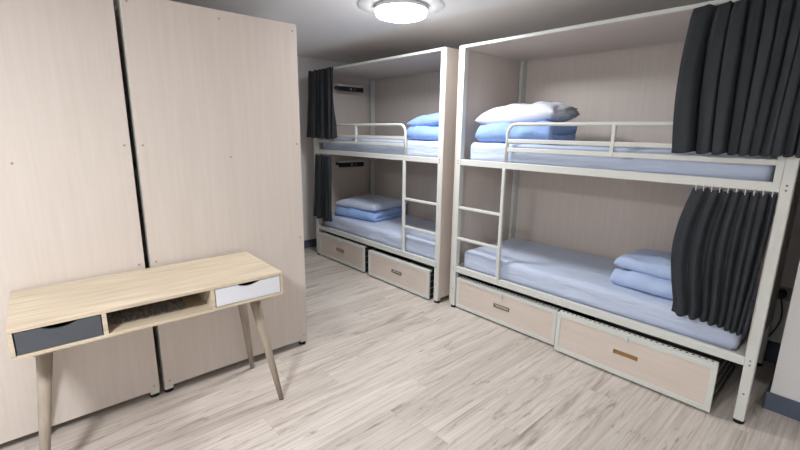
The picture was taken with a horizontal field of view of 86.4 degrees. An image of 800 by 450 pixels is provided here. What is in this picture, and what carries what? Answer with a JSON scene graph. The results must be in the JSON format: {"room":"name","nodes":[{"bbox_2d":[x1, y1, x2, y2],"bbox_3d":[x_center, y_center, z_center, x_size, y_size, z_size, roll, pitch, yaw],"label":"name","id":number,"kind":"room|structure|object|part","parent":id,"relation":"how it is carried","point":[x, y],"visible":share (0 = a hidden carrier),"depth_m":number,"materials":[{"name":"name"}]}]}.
{"room":"dormitory","nodes":[
{"label":"dormitory","id":0,"kind":"room"},
{"bbox_2d":[170,0,294,16],"bbox_3d":[-1.073,-1.052,0.826,2.955,0.180,6.310,-10,16,-41],"label":"trim","id":1,"kind":"structure","parent":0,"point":[255,8],"depth_m":2.62,"materials":[{"name":"white paint"}]},
{"bbox_2d":[297,56,350,239],"bbox_3d":[-2.418,-0.663,4.098,5.330,2.380,0.100,-10,16,-41],"label":"wall","id":2,"kind":"structure","parent":0,"point":[305,64],"depth_m":5.17,"materials":[{"name":"white paint"}]},
{"bbox_2d":[304,239,316,247],"bbox_3d":[-2.394,0.460,4.301,5.130,0.100,0.015,-10,16,-41],"label":"baseboard","id":3,"kind":"structure","parent":2,"relation":"attached to","point":[312,242],"depth_m":5.40,"materials":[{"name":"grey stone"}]},
{"bbox_2d":[0,246,799,449],"bbox_3d":[-0.294,1.087,2.040,5.330,0.100,6.510,-10,16,-41],"label":"floor","id":4,"kind":"structure","parent":0,"point":[381,365],"depth_m":2.37,"materials":[{"name":"grey wood"}]},
{"bbox_2d":[0,0,159,443],"bbox_3d":[-2.311,-0.166,2.571,0.898,2.067,1.992,-10,16,-41],"label":"partition panel","id":5,"kind":"object","parent":4,"relation":"on","point":[69,212],"visible":0.84,"depth_m":1.93,"materials":[{"name":"grey wood"}]},
{"bbox_3d":[-1.354,-0.070,2.151,0.045,2.049,0.045,-10,17,-41],"label":"post","id":6,"kind":"part","parent":5,"relation":"part of","materials":[{"name":"grey metal"}]},
{"bbox_2d":[6,252,283,449],"bbox_3d":[-1.152,0.630,2.087,1.040,0.750,0.487,-10,16,-39],"label":"desk","id":7,"kind":"object","parent":4,"relation":"on","point":[42,321],"visible":0.99,"depth_m":1.86,"materials":[{"name":"brown wood"}]},
{"bbox_3d":[-1.428,0.771,1.727,0.057,0.620,0.187,-2,13,-14],"label":"leg","id":8,"kind":"part","parent":7,"relation":"part of","materials":[{"name":"grey wood"}]},
{"bbox_3d":[-1.282,0.410,1.609,0.255,0.084,0.014,-10,16,-39],"label":"drawer","id":9,"kind":"part","parent":7,"relation":"part of","materials":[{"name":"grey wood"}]},
{"bbox_2d":[106,297,187,325],"bbox_3d":[-1.130,0.383,1.907,0.300,0.020,0.120,-10,16,-39],"label":"leaflet","id":10,"kind":"object","parent":7,"relation":"on","point":[118,317],"visible":0.96,"depth_m":1.90,"materials":[{"name":"brown paper"}]},
{"bbox_3d":[-0.914,0.603,2.527,0.057,0.618,0.159,2,12,4],"label":"leg","id":11,"kind":"part","parent":7,"relation":"part of","materials":[{"name":"grey wood"}]},
{"bbox_3d":[-0.733,0.317,2.066,0.312,0.084,0.014,-10,16,-39],"label":"drawer","id":12,"kind":"part","parent":7,"relation":"part of","materials":[{"name":"white paint"}]},
{"bbox_3d":[-0.732,0.653,2.308,0.187,0.620,0.057,6,13,23],"label":"leg","id":13,"kind":"part","parent":7,"relation":"part of","materials":[{"name":"grey wood"}]},
{"bbox_2d":[113,0,306,392],"bbox_3d":[-1.626,-0.289,3.173,0.898,2.067,1.992,-10,16,-41],"label":"partition panel","id":14,"kind":"object","parent":4,"relation":"on","point":[211,95],"visible":0.7,"depth_m":2.36,"materials":[{"name":"grey wood"}]},
{"bbox_3d":[-1.932,-1.231,2.674,0.030,0.022,1.876,-10,17,-41],"label":"rail","id":15,"kind":"part","parent":14,"relation":"part of","materials":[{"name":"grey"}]},
{"bbox_3d":[-1.943,-0.417,2.853,0.030,0.046,1.876,-10,17,-41],"label":"rail","id":16,"kind":"part","parent":14,"relation":"part of","materials":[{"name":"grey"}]},
{"bbox_3d":[-1.941,-0.235,2.897,0.010,1.982,1.876,-10,17,-41],"label":"panel","id":17,"kind":"part","parent":14,"relation":"part of","materials":[{"name":"laminate"}]},
{"bbox_3d":[-1.301,-0.080,2.197,0.045,2.049,0.045,-10,17,-41],"label":"post","id":18,"kind":"part","parent":14,"relation":"part of","materials":[{"name":"grey"}]},
{"bbox_3d":[-0.969,-1.126,2.255,0.804,0.022,0.030,-10,17,-41],"label":"rail","id":19,"kind":"part","parent":14,"relation":"part of","materials":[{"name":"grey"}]},
{"bbox_2d":[319,231,380,271],"bbox_3d":[-0.449,0.251,4.926,0.611,0.290,0.873,-10,16,-41],"label":"storage drawer","id":20,"kind":"object","parent":4,"relation":"on","point":[349,252],"visible":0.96,"depth_m":4.68,"materials":[{"name":"grey wood"}]},
{"bbox_3d":[-0.660,0.284,4.739,0.014,0.215,0.817,-10,17,-41],"label":"panel","id":21,"kind":"part","parent":20,"relation":"part of","materials":[{"name":"laminate"}]},
{"bbox_3d":[-0.728,0.177,5.242,0.568,0.239,0.008,-10,17,-41],"label":"panel","id":22,"kind":"part","parent":20,"relation":"part of","materials":[{"name":"black"}]},
{"bbox_3d":[-0.155,0.321,4.621,0.568,0.239,0.008,-10,17,-41],"label":"panel","id":23,"kind":"part","parent":20,"relation":"part of","materials":[{"name":"black"}]},
{"bbox_2d":[313,47,458,302],"bbox_3d":[-0.005,-0.562,4.461,0.864,2.089,1.990,-10,16,-41],"label":"bunk bed","id":24,"kind":"object","parent":4,"relation":"on","point":[377,98],"visible":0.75,"depth_m":4.71,"materials":[{"name":"grey metal"}]},
{"bbox_3d":[-0.948,-0.678,4.890,0.045,2.071,0.045,-10,17,-41],"label":"post","id":25,"kind":"part","parent":24,"relation":"part of","materials":[{"name":"grey metal"}]},
{"bbox_2d":[307,67,336,138],"bbox_3d":[-0.859,-1.296,4.579,0.077,0.721,0.551,-10,16,-40],"label":"curtain","id":26,"kind":"object","parent":24,"relation":"hanging from","point":[321,120],"visible":1,"depth_m":4.54,"materials":[{"name":"grey fabric"}]},
{"bbox_2d":[313,152,331,221],"bbox_3d":[-0.895,-0.434,4.817,0.072,0.755,0.387,-10,16,-41],"label":"curtain","id":27,"kind":"object","parent":24,"relation":"hanging from","point":[322,187],"visible":1,"depth_m":4.76,"materials":[{"name":"grey fabric"}]},
{"bbox_3d":[-0.667,-0.747,5.172,0.850,2.038,0.012,-10,17,-41],"label":"panel","id":28,"kind":"part","parent":24,"relation":"part of","materials":[{"name":"laminate"}]},
{"bbox_2d":[334,84,361,87],"bbox_3d":[-0.596,-1.605,4.923,0.340,0.022,0.084,-10,17,-41],"label":"shelf","id":29,"kind":"object","parent":24,"relation":"attached to","point":[335,85],"depth_m":4.84,"materials":[{"name":"grey metal"}]},
{"bbox_2d":[336,160,362,162],"bbox_3d":[-0.607,-0.765,5.107,0.340,0.022,0.084,-10,17,-41],"label":"shelf","id":30,"kind":"object","parent":24,"relation":"attached to","point":[339,161],"depth_m":5.07,"materials":[{"name":"grey metal"}]},
{"bbox_3d":[-0.438,-0.872,4.264,0.025,0.280,1.478,-10,17,-41],"label":"guard rail","id":31,"kind":"part","parent":24,"relation":"part of","materials":[{"name":"grey metal"}]},
{"bbox_3d":[-0.348,-0.786,5.417,0.045,2.071,0.045,-10,17,-41],"label":"post","id":32,"kind":"part","parent":24,"relation":"part of","materials":[{"name":"grey"}]},
{"bbox_3d":[-0.318,0.178,4.344,0.030,0.049,1.876,-10,17,-41],"label":"rail","id":33,"kind":"part","parent":24,"relation":"part of","materials":[{"name":"grey metal"}]},
{"bbox_3d":[-0.307,-0.682,4.155,0.030,0.046,1.876,-10,17,-41],"label":"rail","id":34,"kind":"part","parent":24,"relation":"part of","materials":[{"name":"grey metal"}]},
{"bbox_2d":[325,212,435,259],"bbox_3d":[-0.014,0.043,4.583,0.754,0.159,1.840,-10,16,-41],"label":"mattress","id":35,"kind":"object","parent":24,"relation":"on","point":[388,232],"visible":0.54,"depth_m":4.31,"materials":[{"name":"fabric"}]},
{"bbox_2d":[335,206,401,221],"bbox_3d":[-0.339,-0.163,4.884,0.624,0.111,0.571,10,16,37],"label":"duvet","id":36,"kind":"object","parent":35,"relation":"on","point":[377,216],"visible":0.64,"depth_m":4.67,"materials":[{"name":"blue fabric"}]},
{"bbox_2d":[334,194,407,211],"bbox_3d":[-0.330,-0.264,4.900,0.620,0.128,0.580,10,16,37],"label":"pillow","id":37,"kind":"object","parent":36,"relation":"on","point":[368,202],"visible":0.98,"depth_m":4.74,"materials":[{"name":"blue fabric"}]},
{"bbox_2d":[323,137,437,157],"bbox_3d":[0.001,-0.815,4.391,0.749,0.154,1.830,-10,16,-41],"label":"mattress","id":38,"kind":"object","parent":24,"relation":"on","point":[423,148],"visible":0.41,"depth_m":3.97,"materials":[{"name":"fabric"}]},
{"bbox_2d":[407,126,438,140],"bbox_3d":[0.366,-0.823,3.796,0.428,0.132,0.485,-11,17,-42],"label":"duvet","id":39,"kind":"object","parent":38,"relation":"on","point":[413,132],"visible":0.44,"depth_m":3.69,"materials":[{"name":"blue fabric"}]},
{"bbox_2d":[407,112,438,126],"bbox_3d":[0.378,-0.932,3.789,0.420,0.145,0.498,-11,17,-43],"label":"pillow","id":40,"kind":"object","parent":39,"relation":"on","point":[430,119],"visible":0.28,"depth_m":3.69,"materials":[{"name":"blue fabric"}]},
{"bbox_3d":[-0.295,-1.517,3.971,0.030,0.022,1.876,-10,17,-41],"label":"rail","id":41,"kind":"part","parent":24,"relation":"part of","materials":[{"name":"grey metal"}]},
{"bbox_3d":[0.007,-1.568,4.238,0.778,0.012,1.894,-10,17,-41],"label":"roof panel","id":42,"kind":"part","parent":24,"relation":"part of","materials":[{"name":"laminate"}]},
{"bbox_3d":[0.034,-0.158,3.860,0.026,0.844,0.026,-10,17,-41],"label":"ladder rail","id":43,"kind":"part","parent":24,"relation":"part of","materials":[{"name":"grey metal"}]},
{"bbox_3d":[0.314,-0.638,4.736,0.010,2.038,1.966,-10,17,-41],"label":"panel","id":44,"kind":"part","parent":24,"relation":"part of","materials":[{"name":"laminate"}]},
{"bbox_3d":[0.309,-1.625,4.503,0.030,0.022,1.876,-10,17,-41],"label":"rail","id":45,"kind":"part","parent":24,"relation":"part of","materials":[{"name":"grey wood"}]},
{"bbox_3d":[0.335,-0.355,3.497,0.045,2.071,0.045,-10,17,-41],"label":"post","id":46,"kind":"part","parent":24,"relation":"part of","materials":[{"name":"grey metal"}]},
{"bbox_3d":[0.654,-0.414,3.738,0.850,2.038,0.012,-10,17,-41],"label":"panel","id":47,"kind":"part","parent":24,"relation":"part of","materials":[{"name":"laminate"}]},
{"bbox_2d":[368,249,433,298],"bbox_3d":[0.182,0.419,4.227,0.611,0.277,0.860,-10,16,-41],"label":"storage drawer","id":48,"kind":"object","parent":4,"relation":"on","point":[416,277],"visible":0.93,"depth_m":4.01,"materials":[{"name":"grey wood"}]},
{"bbox_3d":[-0.092,0.347,4.539,0.568,0.226,0.008,-10,17,-41],"label":"panel","id":49,"kind":"part","parent":48,"relation":"part of","materials":[{"name":"black"}]},
{"bbox_3d":[0.405,0.384,4.424,0.012,0.216,0.836,-10,17,-41],"label":"panel","id":50,"kind":"part","parent":48,"relation":"part of","materials":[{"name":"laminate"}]},
{"bbox_3d":[0.471,0.489,3.927,0.568,0.226,0.008,-10,17,-41],"label":"panel","id":51,"kind":"part","parent":48,"relation":"part of","materials":[{"name":"black"}]},
{"bbox_2d":[456,276,568,344],"bbox_3d":[0.990,0.602,3.448,0.611,0.277,0.896,-10,16,-41],"label":"storage drawer","id":52,"kind":"object","parent":4,"relation":"on","point":[534,317],"visible":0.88,"depth_m":3.23,"materials":[{"name":"grey wood"}]},
{"bbox_3d":[0.704,0.526,3.773,0.568,0.226,0.008,-10,17,-41],"label":"panel","id":53,"kind":"part","parent":52,"relation":"part of","materials":[{"name":"black"}]},
{"bbox_3d":[0.779,0.629,3.259,0.020,0.030,0.140,-10,17,-41],"label":"handle","id":54,"kind":"part","parent":52,"relation":"part of","materials":[{"name":"silver metal"}]},
{"bbox_3d":[0.779,0.635,3.261,0.014,0.202,0.840,-10,17,-41],"label":"panel","id":55,"kind":"part","parent":52,"relation":"part of","materials":[{"name":"laminate"}]},
{"bbox_3d":[1.213,0.566,3.645,0.012,0.216,0.872,-10,17,-41],"label":"panel","id":56,"kind":"part","parent":52,"relation":"part of","materials":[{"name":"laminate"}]},
{"bbox_2d":[449,0,799,423],"bbox_3d":[1.423,-0.216,2.974,0.864,2.089,2.014,-10,16,-41],"label":"bunk bed","id":57,"kind":"object","parent":4,"relation":"on","point":[621,74],"visible":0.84,"depth_m":3.19,"materials":[{"name":"grey metal"}]},
{"bbox_3d":[0.472,-0.334,3.412,0.045,2.071,0.045,-10,17,-41],"label":"post","id":58,"kind":"part","parent":57,"relation":"part of","materials":[{"name":"grey metal"}]},
{"bbox_3d":[0.753,-0.403,3.693,0.850,2.038,0.012,-10,17,-41],"label":"panel","id":59,"kind":"part","parent":57,"relation":"part of","materials":[{"name":"laminate"}]},
{"bbox_3d":[0.783,-1.389,3.458,0.760,0.022,0.030,-10,17,-41],"label":"rail","id":60,"kind":"part","parent":57,"relation":"part of","materials":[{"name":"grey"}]},
{"bbox_3d":[0.746,0.008,3.150,0.026,0.844,0.026,-10,17,-41],"label":"ladder rail","id":61,"kind":"part","parent":57,"relation":"part of","materials":[{"name":"grey metal"}]},
{"bbox_3d":[1.071,-0.442,3.938,0.045,2.071,0.045,-10,17,-41],"label":"post","id":62,"kind":"part","parent":57,"relation":"part of","materials":[{"name":"grey metal"}]},
{"bbox_3d":[1.432,-1.222,2.753,0.778,0.012,1.911,-10,17,-41],"label":"roof panel","id":63,"kind":"part","parent":57,"relation":"part of","materials":[{"name":"laminate"}]},
{"bbox_3d":[1.258,-0.459,2.485,0.025,0.280,1.512,-10,17,-41],"label":"guard rail","id":64,"kind":"part","parent":57,"relation":"part of","materials":[{"name":"grey metal"}]},
{"bbox_3d":[1.113,0.525,2.853,0.030,0.049,1.910,-10,17,-41],"label":"rail","id":65,"kind":"part","parent":57,"relation":"part of","materials":[{"name":"grey metal"}]},
{"bbox_3d":[1.135,-1.170,2.481,0.030,0.022,1.910,-10,17,-41],"label":"rail","id":66,"kind":"part","parent":57,"relation":"part of","materials":[{"name":"grey metal"}]},
{"bbox_3d":[1.725,-1.282,3.028,0.030,0.022,1.865,-10,17,-41],"label":"rail","id":67,"kind":"part","parent":57,"relation":"part of","materials":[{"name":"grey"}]},
{"bbox_2d":[464,238,757,349],"bbox_3d":[1.407,0.387,3.103,0.751,0.159,1.846,-10,16,-41],"label":"mattress","id":68,"kind":"object","parent":57,"relation":"on","point":[579,277],"visible":0.67,"depth_m":2.91,"materials":[{"name":"fabric"}]},
{"bbox_2d":[610,268,672,299],"bbox_3d":[1.686,0.353,2.654,0.408,0.114,0.579,-9,16,-38],"label":"duvet","id":69,"kind":"object","parent":68,"relation":"on","point":[654,285],"visible":0.36,"depth_m":2.60,"materials":[{"name":"blue fabric"}]},
{"bbox_2d":[613,249,670,279],"bbox_3d":[1.713,0.251,2.666,0.400,0.120,0.560,-9,16,-37],"label":"pillow","id":70,"kind":"object","parent":69,"relation":"on","point":[646,261],"visible":0.45,"depth_m":2.66,"materials":[{"name":"blue fabric"}]},
{"bbox_3d":[1.124,-0.335,2.664,0.030,0.046,1.910,-10,17,-41],"label":"rail","id":71,"kind":"part","parent":57,"relation":"part of","materials":[{"name":"grey metal"}]},
{"bbox_2d":[471,142,777,180],"bbox_3d":[1.422,-0.471,2.910,0.756,0.154,1.836,-10,16,-41],"label":"mattress","id":72,"kind":"object","parent":57,"relation":"on","point":[484,151],"visible":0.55,"depth_m":2.48,"materials":[{"name":"fabric"}]},
{"bbox_2d":[475,120,576,142],"bbox_3d":[0.941,-0.701,3.204,0.430,0.163,0.625,-11,17,-43],"label":"duvet","id":73,"kind":"object","parent":72,"relation":"on","point":[492,132],"visible":0.64,"depth_m":3.04,"materials":[{"name":"blue fabric"}]},
{"bbox_2d":[475,101,579,124],"bbox_3d":[0.968,-0.821,3.189,0.670,0.190,0.440,12,17,43],"label":"pillow","id":74,"kind":"object","parent":73,"relation":"on","point":[541,110],"visible":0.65,"depth_m":3.01,"materials":[{"name":"white fabric"}]},
{"bbox_3d":[1.729,-0.295,3.262,0.010,2.038,1.955,-10,17,-41],"label":"panel","id":75,"kind":"part","parent":57,"relation":"part of","materials":[{"name":"laminate"}]},
{"bbox_2d":[671,184,777,336],"bbox_3d":[1.606,0.170,2.184,0.064,0.739,0.394,-10,16,-41],"label":"curtain","id":76,"kind":"object","parent":57,"relation":"hanging from","point":[720,239],"visible":1,"depth_m":2.16,"materials":[{"name":"grey fabric"}]},
{"bbox_2d":[671,0,799,157],"bbox_3d":[1.599,-0.677,1.968,0.090,0.702,0.536,-10,16,-39],"label":"curtain","id":77,"kind":"object","parent":57,"relation":"hanging from","point":[738,88],"visible":1,"depth_m":1.97,"materials":[{"name":"grey fabric"}]},
{"bbox_3d":[2.033,0.628,2.440,0.771,0.049,0.030,-10,17,-41],"label":"rail","id":78,"kind":"part","parent":57,"relation":"part of","materials":[{"name":"grey metal"}]},
{"bbox_3d":[2.346,-0.120,2.553,0.045,2.071,0.045,-10,17,-41],"label":"post","id":79,"kind":"part","parent":57,"relation":"part of","materials":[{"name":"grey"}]},
{"bbox_3d":[1.777,-0.005,1.994,0.045,2.071,0.045,-10,17,-41],"label":"post","id":80,"kind":"part","parent":57,"relation":"part of","materials":[{"name":"grey metal"}]},
{"bbox_3d":[2.075,-0.201,2.256,0.816,1.749,0.010,-10,17,-41],"label":"panel","id":81,"kind":"part","parent":57,"relation":"part of","materials":[{"name":"metal"}]},
{"bbox_2d":[554,309,735,411],"bbox_3d":[1.568,0.755,2.750,0.611,0.293,0.890,-10,16,-41],"label":"storage drawer","id":82,"kind":"object","parent":4,"relation":"on","point":[693,377],"visible":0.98,"depth_m":2.51,"materials":[{"name":"grey wood"}]},
{"bbox_3d":[1.283,0.679,3.073,0.568,0.242,0.008,-10,17,-41],"label":"panel","id":83,"kind":"part","parent":82,"relation":"part of","materials":[{"name":"black"}]},
{"bbox_3d":[1.791,0.719,2.947,0.012,0.232,0.866,-10,17,-41],"label":"panel","id":84,"kind":"part","parent":82,"relation":"part of","materials":[{"name":"laminate"}]},
{"bbox_3d":[1.867,0.827,2.440,0.568,0.242,0.008,-10,17,-41],"label":"panel","id":85,"kind":"part","parent":82,"relation":"part of","materials":[{"name":"black"}]},
{"bbox_2d":[770,262,799,401],"bbox_3d":[2.880,0.001,1.631,0.650,2.280,1.844,-10,16,-41],"label":"wall pier","id":86,"kind":"object","parent":4,"relation":"on","point":[786,380],"visible":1,"depth_m":2.23,"materials":[{"name":"white paint"}]},
{"bbox_2d":[258,0,713,63],"bbox_3d":[0.874,-1.442,2.529,2.275,0.100,6.510,-10,16,-41],"label":"ceiling","id":87,"kind":"structure","parent":0,"point":[331,30],"depth_m":3.29,"materials":[{"name":"white paint"}]},
{"bbox_2d":[358,0,444,22],"bbox_3d":[0.008,-1.435,2.870,0.580,0.082,0.580,-10,16,-41],"label":"ceiling light","id":88,"kind":"object","parent":87,"relation":"attached to","point":[397,11],"visible":1,"depth_m":2.79,"materials":[{"name":"grey plastic"}]},
{"bbox_2d":[375,4,426,22],"bbox_3d":[0.008,-1.419,2.873,0.346,0.048,0.346,-10,17,-41],"label":"diffuser","id":89,"kind":"object","parent":88,"relation":"attached to","point":[397,13],"depth_m":2.78,"materials":[{"name":"white plastic"}]},
{"bbox_3d":[0.008,-1.472,2.862,0.580,0.006,0.580,-10,17,-41],"label":"mounting plate","id":90,"kind":"part","parent":88,"relation":"part of","materials":[{"name":"grey plastic"}]},
{"bbox_2d":[768,196,799,343],"bbox_3d":[1.669,-0.474,3.485,0.100,2.380,6.310,-10,16,-41],"label":"wall","id":91,"kind":"structure","parent":0,"point":[792,261],"depth_m":2.68,"materials":[{"name":"white paint"}]},
{"bbox_2d":[768,286,792,337],"bbox_3d":[2.416,0.640,2.752,0.046,0.503,0.097,-10,16,-41],"label":"wall socket","id":92,"kind":"object","parent":91,"relation":"attached to","point":[784,293],"visible":0.69,"depth_m":2.70,"materials":[{"name":"grey plastic"}]},
{"bbox_3d":[2.436,0.435,2.714,0.010,0.086,0.086,-10,17,-41],"label":"socket plate","id":93,"kind":"part","parent":92,"relation":"part of","materials":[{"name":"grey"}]},
{"bbox_2d":[763,340,799,420],"bbox_3d":[1.375,0.670,3.469,0.665,0.145,6.295,-10,16,-41],"label":"baseboard","id":94,"kind":"structure","parent":91,"relation":"attached to","point":[790,408],"depth_m":2.29,"materials":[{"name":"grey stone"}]}
]}

